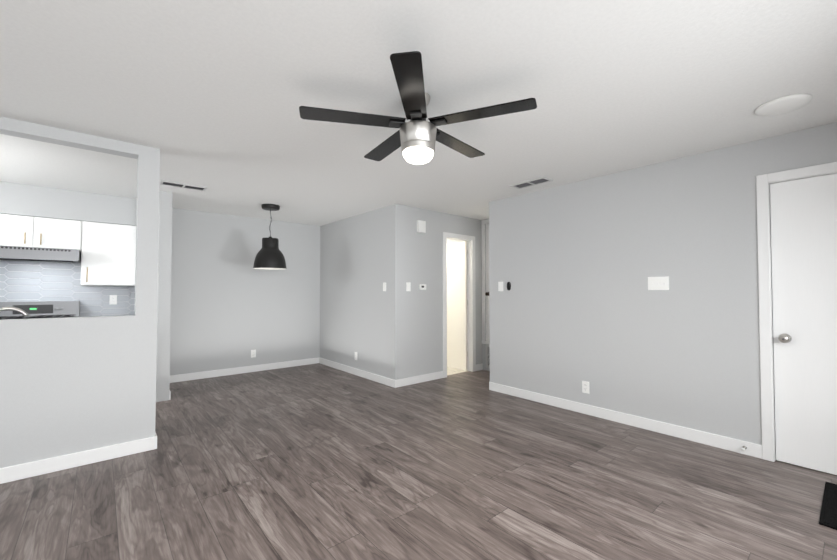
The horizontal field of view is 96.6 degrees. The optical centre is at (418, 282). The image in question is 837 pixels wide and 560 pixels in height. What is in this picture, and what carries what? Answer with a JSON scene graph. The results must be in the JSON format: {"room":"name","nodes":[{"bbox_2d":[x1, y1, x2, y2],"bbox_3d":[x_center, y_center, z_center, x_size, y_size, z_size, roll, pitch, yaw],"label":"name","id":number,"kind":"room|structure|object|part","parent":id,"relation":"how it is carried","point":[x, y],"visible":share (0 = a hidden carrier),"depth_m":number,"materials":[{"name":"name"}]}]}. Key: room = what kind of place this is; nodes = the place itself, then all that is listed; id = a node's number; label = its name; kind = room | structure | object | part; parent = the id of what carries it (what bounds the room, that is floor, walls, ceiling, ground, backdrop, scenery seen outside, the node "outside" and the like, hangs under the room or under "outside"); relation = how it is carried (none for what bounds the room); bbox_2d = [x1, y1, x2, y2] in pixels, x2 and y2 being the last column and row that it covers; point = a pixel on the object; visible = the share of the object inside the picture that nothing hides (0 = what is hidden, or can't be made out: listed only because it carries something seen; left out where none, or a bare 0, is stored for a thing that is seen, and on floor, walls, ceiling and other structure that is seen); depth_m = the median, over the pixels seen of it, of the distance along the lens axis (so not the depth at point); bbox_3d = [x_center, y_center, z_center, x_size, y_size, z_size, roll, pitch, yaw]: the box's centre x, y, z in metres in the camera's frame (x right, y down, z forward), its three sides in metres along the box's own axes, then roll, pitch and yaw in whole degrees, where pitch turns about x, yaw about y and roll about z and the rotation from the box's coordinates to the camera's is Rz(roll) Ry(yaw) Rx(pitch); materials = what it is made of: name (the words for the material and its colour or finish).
{"room":"empty living room","nodes":[
{"label":"empty living room","id":0,"kind":"room"},
{"bbox_2d":[0,116,159,467],"bbox_3d":[-2.965,0.102,2.284,2.240,2.380,0.120,1,-2,-40],"label":"wall","id":1,"kind":"structure","parent":0,"point":[69,385],"depth_m":2.69,"materials":[{"name":"paint"}]},
{"bbox_2d":[0,436,156,483],"bbox_3d":[-2.917,1.241,2.210,2.253,0.100,0.013,1,-2,-40],"label":"baseboard","id":2,"kind":"structure","parent":1,"relation":"attached to","point":[38,467],"depth_m":2.62,"materials":[{"name":"white wood"}]},
{"bbox_2d":[156,191,172,401],"bbox_3d":[-3.194,0.157,4.603,0.120,2.380,0.950,1,-2,-40],"label":"wall","id":3,"kind":"structure","parent":0,"point":[164,301],"depth_m":4.24,"materials":[{"name":"paint"}]},
{"bbox_2d":[170,208,319,375],"bbox_3d":[-2.666,0.184,5.756,7.200,2.380,0.120,1,-2,-40],"label":"wall","id":4,"kind":"structure","parent":0,"point":[231,307],"depth_m":5.63,"materials":[{"name":"paint"}]},
{"bbox_2d":[0,214,79,249],"bbox_3d":[-4.248,-0.541,4.136,0.768,0.343,0.317,1,-2,-40],"label":"upper cabinet","id":5,"kind":"object","parent":4,"relation":"attached to","point":[15,230],"depth_m":4.04,"materials":[{"name":"white wood"}]},
{"bbox_2d":[0,245,80,262],"bbox_3d":[-4.183,-0.302,4.048,0.756,0.128,0.500,1,-2,-40],"label":"range hood","id":6,"kind":"object","parent":5,"relation":"attached to","point":[36,254],"visible":1,"depth_m":3.93,"materials":[{"name":"silver metal"}]},
{"bbox_2d":[0,260,134,316],"bbox_3d":[-4.454,0.081,4.149,2.386,0.689,0.010,1,-2,-40],"label":"backsplash","id":7,"kind":"structure","parent":4,"relation":"attached to","point":[25,281],"depth_m":4.36,"materials":[{"name":"white tile"}]},
{"bbox_2d":[109,295,116,304],"bbox_3d":[-3.821,0.214,4.672,0.072,0.118,0.006,1,-2,-40],"label":"outlet","id":8,"kind":"object","parent":7,"relation":"attached to","point":[113,299],"visible":1,"depth_m":4.67,"materials":[{"name":"white plastic"}]},
{"bbox_2d":[80,221,135,285],"bbox_3d":[-3.726,-0.333,4.576,0.600,0.738,0.317,1,-2,-40],"label":"upper cabinet","id":9,"kind":"object","parent":4,"relation":"attached to","point":[108,253],"depth_m":4.41,"materials":[{"name":"white wood"}]},
{"bbox_2d":[170,357,318,382],"bbox_3d":[-2.581,1.324,5.714,2.290,0.100,0.013,1,-2,-40],"label":"baseboard","id":10,"kind":"structure","parent":4,"relation":"attached to","point":[217,373],"depth_m":5.61,"materials":[{"name":"white wood"}]},
{"bbox_2d":[251,350,255,357],"bbox_3d":[-2.545,1.095,5.753,0.072,0.118,0.006,1,-2,-40],"label":"outlet","id":11,"kind":"object","parent":4,"relation":"attached to","point":[253,353],"visible":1,"depth_m":5.75,"materials":[{"name":"white plastic"}]},
{"bbox_2d":[320,204,402,379],"bbox_3d":[-0.961,0.183,5.698,0.120,2.380,2.180,1,-2,-40],"label":"wall","id":12,"kind":"structure","parent":0,"point":[361,263],"depth_m":5.39,"materials":[{"name":"paint"}]},
{"bbox_2d":[319,357,395,387],"bbox_3d":[-1.003,1.321,5.618,0.013,0.100,2.180,1,-2,-40],"label":"baseboard","id":13,"kind":"structure","parent":12,"relation":"attached to","point":[369,376],"depth_m":5.42,"materials":[{"name":"white wood"}]},
{"bbox_2d":[0,363,836,559],"bbox_3d":[-0.370,1.333,2.941,7.320,0.050,7.340,1,-2,-40],"label":"floor","id":14,"kind":"structure","parent":0,"point":[318,461],"depth_m":2.35,"materials":[{"name":"brown wood"}]},
{"bbox_2d":[0,301,79,319],"bbox_3d":[-4.119,0.769,3.947,0.756,1.125,0.689,1,-2,-40],"label":"stove","id":15,"kind":"object","parent":14,"relation":"on","point":[48,309],"visible":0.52,"depth_m":4.17,"materials":[{"name":"silver metal"}]},
{"bbox_2d":[447,367,467,375],"bbox_3d":[-0.326,1.385,6.250,1.600,0.004,2.120,1,-2,-40],"label":"floor","id":16,"kind":"structure","parent":14,"relation":"on","point":[451,371],"depth_m":5.76,"materials":[{"name":"beige tile"}]},
{"bbox_2d":[819,482,836,529],"bbox_3d":[2.677,1.274,1.847,0.660,0.016,0.920,1,-2,-40],"label":"door mat","id":17,"kind":"object","parent":14,"relation":"on","point":[828,515],"visible":1,"depth_m":2.12,"materials":[{"name":"black rubber"}]},
{"bbox_3d":[-3.255,0.863,2.500,2.097,0.870,0.607,1,-2,-40],"label":"base cabinet","id":18,"kind":"object","parent":14,"relation":"on","visible":0},
{"bbox_3d":[-3.261,0.406,2.519,2.099,0.042,0.627,1,-2,-40],"label":"countertop","id":19,"kind":"structure","parent":18,"relation":"on","visible":0},
{"bbox_2d":[0,307,28,316],"bbox_3d":[-2.872,0.278,2.596,0.229,0.221,0.117,1,-2,-40],"label":"faucet","id":20,"kind":"object","parent":19,"relation":"on","point":[23,313],"visible":1,"depth_m":2.60,"materials":[{"name":"silver metal"}]},
{"bbox_2d":[0,0,836,225],"bbox_3d":[-0.370,-1.096,2.998,7.320,0.050,7.340,1,-2,-40],"label":"ceiling","id":21,"kind":"structure","parent":0,"point":[213,96],"depth_m":2.10,"materials":[{"name":"white paint"}]},
{"bbox_2d":[0,181,136,225],"bbox_3d":[-4.354,-0.881,4.054,2.390,0.330,0.320,1,-2,-40],"label":"soffit","id":22,"kind":"structure","parent":21,"relation":"attached to","point":[30,200],"depth_m":4.18,"materials":[{"name":"paint"}]},
{"bbox_2d":[159,180,207,190],"bbox_3d":[-2.524,-1.041,4.014,0.420,0.012,0.160,1,-2,-40],"label":"ceiling vent","id":23,"kind":"object","parent":21,"relation":"in","point":[180,185],"visible":1,"depth_m":3.99,"materials":[{"name":"grey metal"}]},
{"bbox_2d":[253,204,285,269],"bbox_3d":[-1.965,-0.605,4.952,0.410,0.840,0.410,1,-2,-40],"label":"pendant lamp","id":24,"kind":"object","parent":21,"relation":"hanging from","point":[269,255],"visible":1,"depth_m":4.85,"materials":[{"name":"black metal"}]},
{"bbox_2d":[299,51,536,164],"bbox_3d":[0.001,-0.894,2.225,1.278,0.390,1.278,1,-2,-40],"label":"fan","id":25,"kind":"object","parent":21,"relation":"hanging from","point":[416,137],"visible":1,"depth_m":2.09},
{"bbox_2d":[510,176,552,188],"bbox_3d":[1.178,-1.043,3.909,0.170,0.012,0.400,1,-2,-40],"label":"ceiling vent","id":26,"kind":"object","parent":21,"relation":"in","point":[532,182],"visible":0.98,"depth_m":3.89,"materials":[{"name":"grey metal"}]},
{"bbox_2d":[755,94,811,115],"bbox_3d":[2.222,-1.076,2.278,0.250,0.024,0.250,1,-2,-40],"label":"disc","id":27,"kind":"object","parent":21,"relation":"attached to","point":[784,104],"visible":0.96,"depth_m":2.25,"materials":[{"name":"white plastic"}]},
{"bbox_2d":[403,205,481,377],"bbox_3d":[0.362,0.178,5.471,1.600,2.380,0.120,1,-2,-40],"label":"wall","id":28,"kind":"structure","parent":0,"point":[422,316],"depth_m":5.20,"materials":[{"name":"paint"}]},
{"bbox_2d":[406,282,410,290],"bbox_3d":[-0.134,0.056,4.968,0.072,0.118,0.006,1,-2,-40],"label":"light switch","id":29,"kind":"object","parent":28,"relation":"attached to","point":[408,286],"visible":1,"depth_m":4.96,"materials":[{"name":"white plastic"}]},
{"bbox_2d":[396,371,442,387],"bbox_3d":[0.028,1.309,5.073,0.850,0.100,0.013,1,-2,-40],"label":"baseboard","id":30,"kind":"structure","parent":28,"relation":"attached to","point":[417,379],"depth_m":5.05,"materials":[{"name":"white wood"}]},
{"bbox_2d":[417,220,425,232],"bbox_3d":[0.039,-0.766,5.108,0.125,0.160,0.048,1,-2,-40],"label":"door chime","id":31,"kind":"object","parent":28,"relation":"attached to","point":[421,226],"visible":1,"depth_m":5.08,"materials":[{"name":"white plastic"}]},
{"bbox_2d":[419,284,425,289],"bbox_3d":[0.059,0.059,5.120,0.110,0.076,0.024,1,-2,-40],"label":"thermostat","id":32,"kind":"object","parent":28,"relation":"attached to","point":[422,286],"visible":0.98,"depth_m":5.10,"materials":[{"name":"white plastic"}]},
{"bbox_2d":[447,241,467,370],"bbox_3d":[0.570,0.364,6.038,0.038,2.018,0.555,1,-2,-40],"label":"bathroom door","id":33,"kind":"structure","parent":28,"relation":"in","point":[456,305],"depth_m":5.95,"materials":[{"name":"white wood"}]},
{"bbox_2d":[443,232,475,377],"bbox_3d":[0.580,0.322,5.644,0.700,2.100,0.135,1,-2,-40],"label":"door frame","id":34,"kind":"structure","parent":28,"relation":"attached to","point":[471,333],"depth_m":5.78,"materials":[{"name":"white wood"}]},
{"bbox_2d":[476,363,482,370],"bbox_3d":[0.949,1.327,5.857,0.170,0.100,0.013,1,-2,-40],"label":"baseboard","id":35,"kind":"structure","parent":28,"relation":"attached to","point":[479,367],"depth_m":5.86,"materials":[{"name":"white wood"}]},
{"bbox_2d":[447,219,489,370],"bbox_3d":[0.663,0.201,6.444,0.120,2.380,3.150,1,-2,-40],"label":"wall","id":36,"kind":"structure","parent":0,"point":[483,345],"depth_m":5.90,"materials":[{"name":"paint"}]},
{"bbox_2d":[481,219,489,344],"bbox_3d":[1.274,-0.022,5.622,0.022,1.957,0.824,1,-2,-40],"label":"door frame","id":37,"kind":"structure","parent":36,"relation":"attached to","point":[483,223],"depth_m":5.90,"materials":[{"name":"white wood"}]},
{"bbox_2d":[485,224,489,340],"bbox_3d":[1.276,-0.014,5.624,0.108,1.842,0.692,1,-2,-40],"label":"closet door","id":38,"kind":"structure","parent":36,"relation":"in","point":[487,286],"depth_m":5.87,"materials":[{"name":"white wood"}]},
{"bbox_2d":[486,345,489,367],"bbox_3d":[1.276,1.143,5.597,0.013,0.355,0.670,1,-2,-40],"label":"air vent","id":39,"kind":"object","parent":36,"relation":"in","point":[487,356],"visible":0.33,"depth_m":5.82,"materials":[{"name":"grey metal"}]},
{"bbox_2d":[489,122,836,444],"bbox_3d":[2.264,0.124,3.223,0.120,2.380,4.070,1,-2,-40],"label":"wall","id":40,"kind":"structure","parent":0,"point":[576,265],"depth_m":3.37,"materials":[{"name":"paint"}]},
{"bbox_2d":[498,282,502,290],"bbox_3d":[1.009,0.047,4.593,0.016,0.118,0.072,1,-2,-40],"label":"light switch","id":41,"kind":"object","parent":40,"relation":"attached to","point":[500,286],"visible":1,"depth_m":4.60,"materials":[{"name":"white plastic"}]},
{"bbox_2d":[582,381,588,393],"bbox_3d":[1.691,1.058,3.775,0.006,0.118,0.072,1,-2,-40],"label":"outlet","id":42,"kind":"object","parent":40,"relation":"attached to","point":[585,386],"visible":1,"depth_m":3.77,"materials":[{"name":"white plastic"}]},
{"bbox_2d":[489,382,761,458],"bbox_3d":[1.720,1.277,3.732,0.013,0.100,2.550,1,-2,-40],"label":"baseboard","id":43,"kind":"structure","parent":40,"relation":"attached to","point":[723,442],"depth_m":3.37,"materials":[{"name":"white wood"}]},
{"bbox_2d":[648,276,668,289],"bbox_3d":[2.115,0.006,3.295,0.016,0.118,0.165,1,-2,-40],"label":"light switch","id":44,"kind":"object","parent":40,"relation":"attached to","point":[658,283],"visible":1,"depth_m":3.29,"materials":[{"name":"white plastic"}]},
{"bbox_2d":[756,162,836,461],"bbox_3d":[2.932,0.241,2.424,0.136,2.108,1.054,1,-2,-40],"label":"door frame","id":45,"kind":"structure","parent":40,"relation":"attached to","point":[764,182],"depth_m":2.75,"materials":[{"name":"white wood"}]},
{"bbox_2d":[770,173,836,474],"bbox_3d":[2.897,0.273,2.393,0.121,2.031,0.914,1,-2,-40],"label":"entry door","id":46,"kind":"structure","parent":40,"relation":"in","point":[803,212],"depth_m":2.62,"materials":[{"name":"white wood"}]},
{"bbox_3d":[2.624,0.402,2.676,0.077,0.068,0.068,1,-2,-40],"label":"knob","id":47,"kind":"part","parent":46,"relation":"part of","materials":[{"name":"silver metal"}]}
]}

